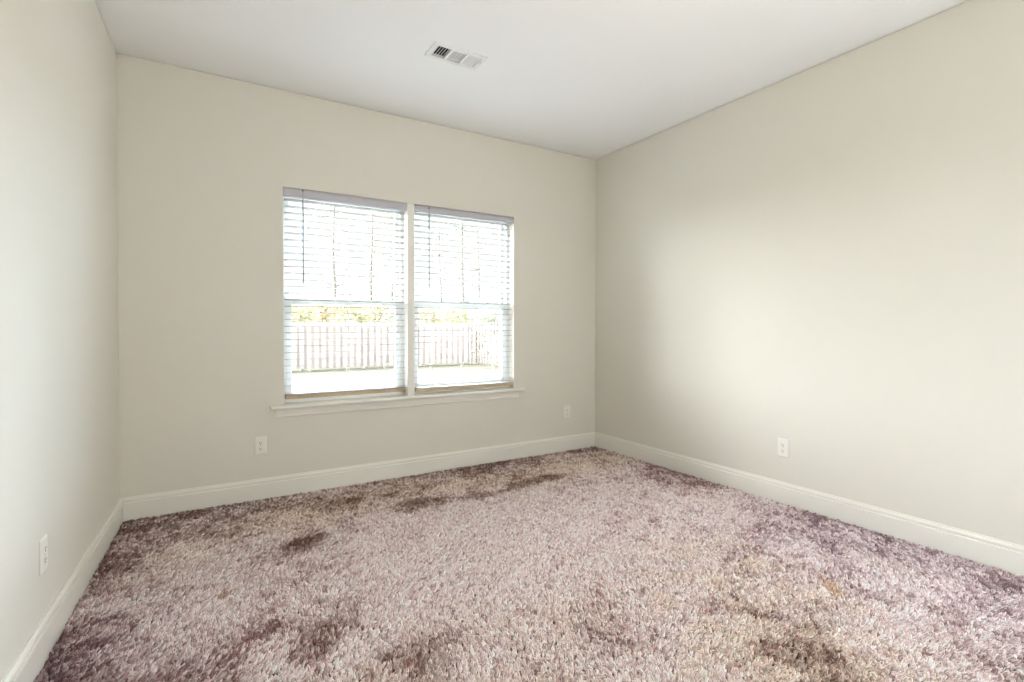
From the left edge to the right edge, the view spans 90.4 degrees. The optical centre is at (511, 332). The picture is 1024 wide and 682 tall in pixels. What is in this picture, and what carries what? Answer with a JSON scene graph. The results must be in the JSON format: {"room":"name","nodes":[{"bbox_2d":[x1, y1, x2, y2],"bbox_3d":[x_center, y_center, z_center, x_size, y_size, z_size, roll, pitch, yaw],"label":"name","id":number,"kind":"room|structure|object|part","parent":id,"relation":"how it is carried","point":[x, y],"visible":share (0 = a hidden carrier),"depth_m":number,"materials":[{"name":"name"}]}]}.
{"room":"empty bedroom","nodes":[
{"label":"empty bedroom","id":0,"kind":"room"},
{"bbox_2d":[0,0,119,681],"bbox_3d":[-1.289,-0.237,0.993,0.140,2.759,4.460,0,1,-29],"label":"wall","id":1,"kind":"structure","parent":0,"point":[60,429],"depth_m":1.89,"materials":[{"name":"beige paint"}]},
{"bbox_2d":[39,534,47,575],"bbox_3d":[-1.626,0.770,1.765,0.009,0.119,0.073,0,1,-29],"label":"wall outlet","id":2,"kind":"object","parent":1,"relation":"attached to","point":[43,543],"visible":1,"depth_m":1.75,"materials":[{"name":"white plastic"}]},
{"bbox_2d":[43,544,46,553],"bbox_3d":[-1.623,0.751,1.767,0.002,0.027,0.029,0,1,-29],"label":"receptacle","id":3,"kind":"object","parent":2,"relation":"attached to","point":[44,545],"depth_m":1.76,"materials":[{"name":"white plastic"}]},
{"bbox_2d":[1,498,122,681],"bbox_3d":[-1.223,1.067,1.048,0.015,0.146,4.454,0,1,-29],"label":"baseboard","id":4,"kind":"structure","parent":1,"relation":"attached to","point":[30,661],"depth_m":1.92,"materials":[{"name":"paint"}]},
{"bbox_2d":[116,53,595,497],"bbox_3d":[-0.813,-0.271,4.001,3.898,2.759,0.190,0,1,-31],"label":"wall","id":5,"kind":"structure","parent":0,"point":[205,161],"depth_m":3.39,"materials":[{"name":"beige paint"}]},
{"bbox_2d":[254,436,266,454],"bbox_3d":[-1.669,0.750,3.374,0.073,0.119,0.009,0,1,-31],"label":"wall outlet","id":6,"kind":"object","parent":5,"relation":"attached to","point":[260,443],"visible":1,"depth_m":3.37,"materials":[{"name":"white plastic"}]},
{"bbox_2d":[283,197,403,402],"bbox_3d":[-1.244,-0.256,3.785,0.875,1.476,0.094,0,1,-31],"label":"window","id":7,"kind":"structure","parent":5,"relation":"in","point":[398,349],"depth_m":3.79,"materials":[{"name":"white plastic"}]},
{"bbox_3d":[-1.254,-0.586,3.797,0.821,0.761,0.032,0,1,-31],"label":"sash","id":8,"kind":"part","parent":7,"relation":"part of","materials":[{"name":"glass"}]},
{"bbox_3d":[-1.232,0.103,3.769,0.821,0.697,0.032,0,1,-31],"label":"sash","id":9,"kind":"part","parent":7,"relation":"part of","materials":[{"name":"glass"}]},
{"bbox_2d":[283,187,406,398],"bbox_3d":[-1.191,-0.269,3.696,0.869,1.446,0.077,0,1,-31],"label":"window blind","id":10,"kind":"object","parent":7,"relation":"attached to","point":[287,192],"visible":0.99,"depth_m":3.67,"materials":[{"name":"white plastic"}]},
{"bbox_3d":[-1.427,-0.245,3.566,0.010,1.392,0.054,0,1,-31],"label":"ladder cord","id":11,"kind":"part","parent":10,"relation":"part of","materials":[{"name":"white fabric"}]},
{"bbox_3d":[-1.197,0.440,3.714,0.851,0.026,0.049,0,1,-31],"label":"rail","id":12,"kind":"part","parent":10,"relation":"part of","materials":[{"name":"white plastic"}]},
{"bbox_3d":[-1.198,-0.247,3.706,0.010,1.392,0.054,0,1,-31],"label":"ladder cord","id":13,"kind":"part","parent":10,"relation":"part of","materials":[{"name":"white fabric"}]},
{"bbox_3d":[-0.961,-0.248,3.850,0.010,1.392,0.054,0,1,-31],"label":"ladder cord","id":14,"kind":"part","parent":10,"relation":"part of","materials":[{"name":"white fabric"}]},
{"bbox_2d":[121,432,594,521],"bbox_3d":[-0.751,1.035,3.934,3.638,0.146,0.014,0,1,-31],"label":"baseboard","id":15,"kind":"structure","parent":5,"relation":"attached to","point":[155,504],"depth_m":3.60,"materials":[{"name":"paint"}]},
{"bbox_2d":[270,387,524,417],"bbox_3d":[-0.803,0.493,3.984,1.998,0.026,0.245,0,1,-31],"label":"trim","id":16,"kind":"structure","parent":5,"relation":"attached to","point":[317,403],"depth_m":3.79,"materials":[{"name":"paint"}]},
{"bbox_2d":[404,203,414,394],"bbox_3d":[-0.827,-0.258,3.994,0.056,1.476,0.188,0,1,-31],"label":"trim","id":17,"kind":"structure","parent":5,"relation":"attached to","point":[409,348],"depth_m":3.92,"materials":[{"name":"paint"}]},
{"bbox_2d":[414,211,508,392],"bbox_3d":[-0.439,-0.261,4.276,0.901,1.476,0.094,0,1,-31],"label":"window","id":18,"kind":"structure","parent":5,"relation":"in","point":[504,340],"depth_m":4.44,"materials":[{"name":"white plastic"}]},
{"bbox_3d":[-0.449,-0.592,4.289,0.847,0.761,0.032,0,1,-31],"label":"sash","id":19,"kind":"part","parent":18,"relation":"part of","materials":[{"name":"glass"}]},
{"bbox_3d":[-0.427,0.098,4.261,0.847,0.697,0.032,0,1,-31],"label":"sash","id":20,"kind":"part","parent":18,"relation":"part of","materials":[{"name":"glass"}]},
{"bbox_2d":[414,205,512,391],"bbox_3d":[-0.385,-0.268,4.188,0.895,1.458,0.077,0,1,-31],"label":"window blind","id":21,"kind":"object","parent":18,"relation":"attached to","point":[417,208],"visible":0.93,"depth_m":4.17,"materials":[{"name":"white plastic"}]},
{"bbox_3d":[-0.640,-0.249,4.046,0.010,1.415,0.054,0,1,-31],"label":"ladder cord","id":22,"kind":"part","parent":21,"relation":"part of","materials":[{"name":"white fabric"}]},
{"bbox_3d":[-0.410,-0.251,4.186,0.010,1.415,0.054,0,1,-31],"label":"ladder cord","id":23,"kind":"part","parent":21,"relation":"part of","materials":[{"name":"white fabric"}]},
{"bbox_3d":[-0.391,0.448,4.206,0.877,0.026,0.049,0,1,-31],"label":"rail","id":24,"kind":"part","parent":21,"relation":"part of","materials":[{"name":"white plastic"}]},
{"bbox_2d":[564,405,569,418],"bbox_3d":[0.509,0.733,4.702,0.073,0.119,0.009,0,1,-31],"label":"wall outlet","id":25,"kind":"object","parent":5,"relation":"attached to","point":[566,408],"visible":1,"depth_m":4.70,"materials":[{"name":"white plastic"}]},
{"bbox_2d":[33,446,1023,681],"label":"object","id":26,"kind":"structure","parent":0,"point":[578,479],"depth_m":2.20,"materials":[{"name":"beige carpet"}]},
{"bbox_2d":[94,0,968,159],"bbox_3d":[0.704,-1.679,1.250,4.158,0.120,6.440,0,1,-31],"label":"ceiling","id":27,"kind":"structure","parent":0,"point":[592,79],"depth_m":2.95,"materials":[{"name":"paint"}]},
{"bbox_2d":[425,41,487,70],"bbox_3d":[-0.329,-1.680,3.004,0.332,0.118,0.166,0,1,-31],"label":"ceiling vent","id":28,"kind":"object","parent":27,"relation":"in","point":[468,58],"visible":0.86,"depth_m":3.01,"materials":[{"name":"white metal"}]},
{"bbox_2d":[42,465,1023,681],"bbox_3d":[0.704,1.190,1.282,4.158,0.101,6.440,0,1,-31],"label":"floor","id":29,"kind":"structure","parent":0,"point":[804,658],"depth_m":1.90,"materials":[{"name":"brown carpet"}]},
{"bbox_2d":[595,0,1023,545],"bbox_3d":[2.008,-0.259,3.004,0.120,2.759,4.450,0,1,-31],"label":"wall","id":30,"kind":"structure","parent":0,"point":[826,258],"depth_m":2.97,"materials":[{"name":"beige paint"}]},
{"bbox_2d":[778,438,788,457],"bbox_3d":[1.760,0.747,3.299,0.009,0.119,0.073,0,1,-31],"label":"wall outlet","id":31,"kind":"object","parent":30,"relation":"attached to","point":[783,444],"visible":1,"depth_m":3.29,"materials":[{"name":"white plastic"}]},
{"bbox_2d":[595,432,1023,576],"bbox_3d":[1.951,1.046,2.984,0.014,0.146,4.450,0,1,-31],"label":"baseboard","id":32,"kind":"structure","parent":30,"relation":"attached to","point":[988,551],"depth_m":2.97,"materials":[{"name":"paint"}]},
{"label":"outside","id":33,"kind":"structure","parent":0,"visible":0},
{"bbox_2d":[292,335,499,390],"bbox_3d":[-12.989,1.183,49.315,110.000,0.200,89.790,0,1,-31],"label":"ground","id":34,"kind":"structure","parent":33,"point":[374,373],"depth_m":17.57,"materials":[{"name":"white"}]},
{"bbox_2d":[291,296,318,322],"bbox_3d":[-8.868,-0.061,20.760,1.936,2.984,1.914,0,1,-31],"label":"bush","id":35,"kind":"object","parent":34,"relation":"on","point":[293,309],"visible":0.27,"depth_m":20.55,"materials":[{"name":"yellow plant"}]},
{"bbox_2d":[308,295,339,322],"bbox_3d":[-8.799,-0.200,23.602,1.644,3.198,1.809,0,1,-31],"label":"bush","id":36,"kind":"object","parent":34,"relation":"on","point":[320,310],"visible":0.27,"depth_m":23.25,"materials":[{"name":"beige plant"}]},
{"bbox_2d":[292,204,386,314],"bbox_3d":[-9.076,-4.207,25.742,3.951,11.230,4.354,0,1,18],"label":"tree","id":37,"kind":"object","parent":34,"relation":"on","point":[332,259],"visible":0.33,"depth_m":25.82,"materials":[{"name":"grey plant"}]},
{"bbox_2d":[330,297,371,322],"bbox_3d":[-6.927,-0.083,21.917,1.948,3.002,1.892,0,1,-31],"label":"bush","id":38,"kind":"object","parent":34,"relation":"on","point":[341,310],"visible":0.34,"depth_m":21.63,"materials":[{"name":"yellow plant"}]},
{"bbox_2d":[338,211,393,306],"bbox_3d":[-8.476,-5.416,31.419,3.841,13.507,3.852,0,1,-4],"label":"tree","id":39,"kind":"object","parent":34,"relation":"on","point":[372,212],"visible":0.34,"depth_m":31.25,"materials":[{"name":"grey plant"}]},
{"bbox_2d":[363,297,390,322],"bbox_3d":[-6.617,-0.215,24.960,1.972,3.199,1.870,0,1,-31],"label":"bush","id":40,"kind":"object","parent":34,"relation":"on","point":[376,311],"visible":0.28,"depth_m":24.49,"materials":[{"name":"beige plant"}]},
{"bbox_2d":[292,322,472,369],"bbox_3d":[-7.966,0.509,19.274,14.500,1.860,0.191,0,1,-31],"label":"fence","id":41,"kind":"object","parent":34,"relation":"on","point":[365,357],"visible":0.41,"depth_m":20.41,"materials":[{"name":"white wood"}]},
{"bbox_3d":[-7.982,-0.173,19.197,14.400,0.085,0.042,0,1,-31],"label":"rail","id":42,"kind":"part","parent":41,"relation":"part of","materials":[{"name":"white wood"}]},
{"bbox_3d":[-7.982,0.427,19.204,14.400,0.085,0.042,0,1,-31],"label":"rail","id":43,"kind":"part","parent":41,"relation":"part of","materials":[{"name":"white wood"}]},
{"bbox_3d":[-7.982,1.027,19.211,14.400,0.085,0.042,0,1,-31],"label":"rail","id":44,"kind":"part","parent":41,"relation":"part of","materials":[{"name":"white wood"}]},
{"bbox_3d":[-1.843,0.486,23.062,0.100,1.820,0.100,0,1,-31],"label":"post","id":45,"kind":"part","parent":41,"relation":"part of","materials":[{"name":"white wood"}]},
{"bbox_2d":[363,213,424,300],"bbox_3d":[-8.146,-4.754,35.437,4.259,12.101,4.087,0,1,-31],"label":"tree","id":46,"kind":"object","parent":34,"relation":"on","point":[374,255],"visible":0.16,"depth_m":35.39,"materials":[{"name":"grey plant"}]},
{"bbox_2d":[380,306,422,322],"bbox_3d":[-5.036,-0.151,23.113,1.960,3.110,1.868,0,1,-31],"label":"bush","id":47,"kind":"object","parent":34,"relation":"on","point":[389,317],"visible":0.1,"depth_m":22.79,"materials":[{"name":"green plant"}]},
{"bbox_2d":[418,308,443,322],"bbox_3d":[-4.392,-0.147,26.365,1.942,3.032,1.918,0,1,-31],"label":"bush","id":48,"kind":"object","parent":34,"relation":"on","point":[423,310],"visible":0.3,"depth_m":25.86,"materials":[{"name":"beige plant"}]},
{"bbox_2d":[415,216,466,312],"bbox_3d":[-5.406,-5.039,38.891,3.961,12.593,4.250,0,1,-31],"label":"tree","id":49,"kind":"object","parent":34,"relation":"on","point":[438,236],"visible":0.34,"depth_m":38.86,"materials":[{"name":"grey plant"}]},
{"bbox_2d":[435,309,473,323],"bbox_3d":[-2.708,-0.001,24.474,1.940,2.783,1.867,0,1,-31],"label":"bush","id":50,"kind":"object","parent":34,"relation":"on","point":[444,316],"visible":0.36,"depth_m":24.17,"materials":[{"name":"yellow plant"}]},
{"bbox_2d":[430,219,491,312],"bbox_3d":[-3.184,-5.347,30.689,3.544,13.389,4.209,0,1,15],"label":"tree","id":51,"kind":"object","parent":34,"relation":"on","point":[453,226],"visible":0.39,"depth_m":30.51,"materials":[{"name":"grey plant"}]},
{"bbox_2d":[455,222,496,349],"bbox_3d":[-2.427,-5.246,36.920,4.338,13.045,4.550,0,1,-31],"label":"tree","id":52,"kind":"object","parent":34,"relation":"on","point":[483,225],"visible":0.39,"depth_m":36.80,"materials":[{"name":"grey plant"}]},
{"bbox_3d":[-2.427,-6.724,36.903,4.338,10.088,4.550,0,1,-31],"label":"crown","id":53,"kind":"part","parent":52,"relation":"part of","materials":[{"name":"white plant"}]},
{"bbox_2d":[470,309,499,354],"bbox_3d":[-1.409,-0.093,28.136,1.910,2.884,1.835,0,1,-31],"label":"bush","id":54,"kind":"object","parent":34,"relation":"on","point":[478,311],"visible":0.52,"depth_m":27.80,"materials":[{"name":"green plant"}]},
{"bbox_2d":[474,322,499,364],"bbox_3d":[0.923,0.515,18.721,0.191,1.860,9.700,0,1,-31],"label":"fence","id":55,"kind":"object","parent":34,"relation":"on","point":[476,333],"visible":0.2,"depth_m":21.84,"materials":[{"name":"white wood"}]},
{"bbox_3d":[-1.538,0.489,22.843,0.100,1.820,0.100,0,1,-31],"label":"post","id":56,"kind":"part","parent":55,"relation":"part of","materials":[{"name":"white wood"}]}
]}

